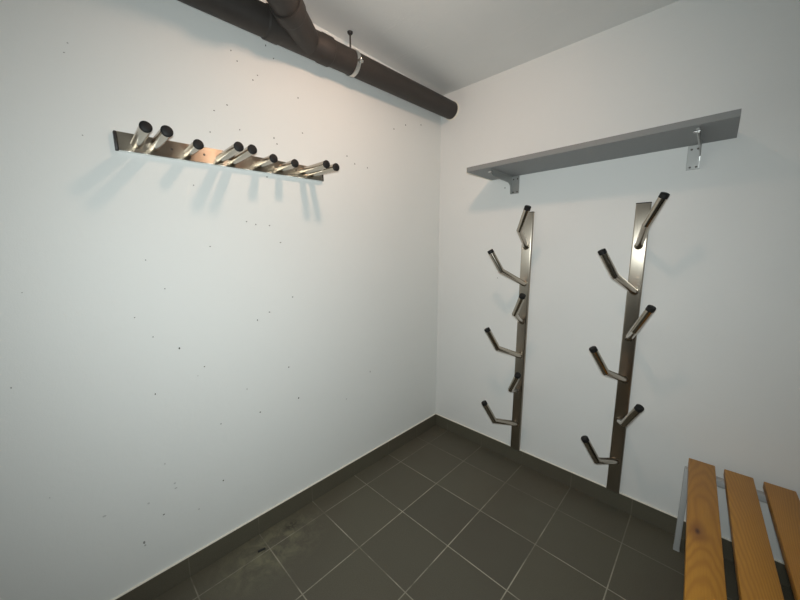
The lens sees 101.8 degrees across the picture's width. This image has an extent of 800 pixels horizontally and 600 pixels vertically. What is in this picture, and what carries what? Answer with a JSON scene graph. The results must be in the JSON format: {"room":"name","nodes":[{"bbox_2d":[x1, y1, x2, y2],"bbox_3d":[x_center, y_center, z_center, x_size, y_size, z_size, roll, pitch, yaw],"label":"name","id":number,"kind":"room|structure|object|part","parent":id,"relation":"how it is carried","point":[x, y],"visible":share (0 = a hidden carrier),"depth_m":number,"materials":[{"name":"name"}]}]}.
{"room":"changing room","nodes":[
{"label":"changing room","id":0,"kind":"room"},
{"bbox_2d":[0,0,440,599],"bbox_3d":[-1.345,0.027,0.878,0.120,2.483,4.600,8,12,43],"label":"wall","id":1,"kind":"structure","parent":0,"point":[187,349],"depth_m":1.28,"materials":[{"name":"paint"}]},
{"bbox_2d":[113,121,339,181],"bbox_3d":[-0.603,-0.577,1.310,0.235,0.062,0.813,8,13,43],"label":"peg rack","id":2,"kind":"object","parent":1,"relation":"attached to","point":[235,156],"visible":1,"depth_m":1.24,"materials":[{"name":"metal"}]},
{"bbox_2d":[112,413,435,599],"bbox_3d":[-1.301,1.212,1.010,0.008,0.100,4.600,8,12,43],"label":"baseboard","id":3,"kind":"structure","parent":1,"relation":"attached to","point":[168,578],"depth_m":1.61,"materials":[{"name":"tile"}]},
{"bbox_2d":[178,0,458,120],"bbox_3d":[-0.885,-0.957,0.290,1.090,0.265,4.599,8,12,43],"label":"drain pipe","id":4,"kind":"object","parent":1,"relation":"attached to","point":[287,24],"visible":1,"depth_m":1.41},
{"bbox_2d":[154,425,794,599],"bbox_3d":[-0.006,1.496,-0.206,3.840,0.100,4.840,8,12,43],"label":"floor","id":5,"kind":"structure","parent":0,"point":[443,515],"depth_m":1.57,"materials":[{"name":"tile"}]},
{"bbox_2d":[673,458,799,599],"bbox_3d":[1.088,1.049,0.944,0.458,0.450,1.266,8,11,41],"label":"slatted bench","id":6,"kind":"object","parent":5,"relation":"on","point":[757,578],"visible":1,"depth_m":1.11,"materials":[{"name":"brown wood"}]},
{"bbox_3d":[1.319,0.977,1.522,0.022,0.415,0.035,8,11,41],"label":"leg","id":7,"kind":"part","parent":6,"relation":"part of","materials":[{"name":"grey metal"}]},
{"bbox_2d":[303,0,679,95],"bbox_3d":[-0.001,-1.058,-0.587,3.840,0.100,4.840,8,12,43],"label":"ceiling","id":8,"kind":"structure","parent":0,"point":[444,46],"depth_m":1.59,"materials":[{"name":"paint"}]},
{"bbox_2d":[346,30,363,77],"bbox_3d":[-0.241,-1.235,1.631,0.151,0.206,0.028,8,12,43],"label":"clamp","id":9,"kind":"object","parent":8,"relation":"attached to","point":[359,59],"visible":0.65,"depth_m":1.61,"materials":[{"name":"metal"}]},
{"bbox_2d":[436,0,799,561],"bbox_3d":[1.631,-0.029,1.288,3.840,2.483,0.120,8,12,43],"label":"wall","id":10,"kind":"structure","parent":0,"point":[716,376],"depth_m":1.60,"materials":[{"name":"paint"}]},
{"bbox_2d":[481,205,534,449],"bbox_3d":[0.679,0.243,1.968,0.237,1.542,0.285,8,12,43],"label":"coat rack","id":11,"kind":"object","parent":10,"relation":"attached to","point":[524,230],"visible":1,"depth_m":2.00,"materials":[{"name":"metal"}]},
{"bbox_3d":[0.771,0.234,2.064,0.060,1.531,0.020,8,12,43],"label":"post","id":12,"kind":"part","parent":11,"relation":"part of","materials":[{"name":"metal"}]},
{"bbox_2d":[466,108,741,193],"bbox_3d":[0.887,-0.666,1.620,1.104,0.129,0.302,7,11,43],"label":"wall shelf","id":13,"kind":"object","parent":10,"relation":"attached to","point":[696,132],"visible":1,"depth_m":1.45,"materials":[{"name":"grey metal"}]},
{"bbox_2d":[436,414,791,588],"bbox_3d":[1.585,1.156,1.418,3.600,0.100,0.008,8,12,43],"label":"baseboard","id":14,"kind":"structure","parent":10,"relation":"attached to","point":[656,517],"depth_m":1.89,"materials":[{"name":"tile"}]},
{"bbox_2d":[581,192,669,493],"bbox_3d":[1.082,0.301,1.585,0.237,1.542,0.285,8,12,43],"label":"coat rack","id":15,"kind":"object","parent":10,"relation":"attached to","point":[645,215],"visible":1,"depth_m":1.61,"materials":[{"name":"metal"}]},
{"bbox_3d":[1.174,0.292,1.681,0.060,1.531,0.020,8,12,43],"label":"post","id":16,"kind":"part","parent":15,"relation":"part of","materials":[{"name":"metal"}]}
]}

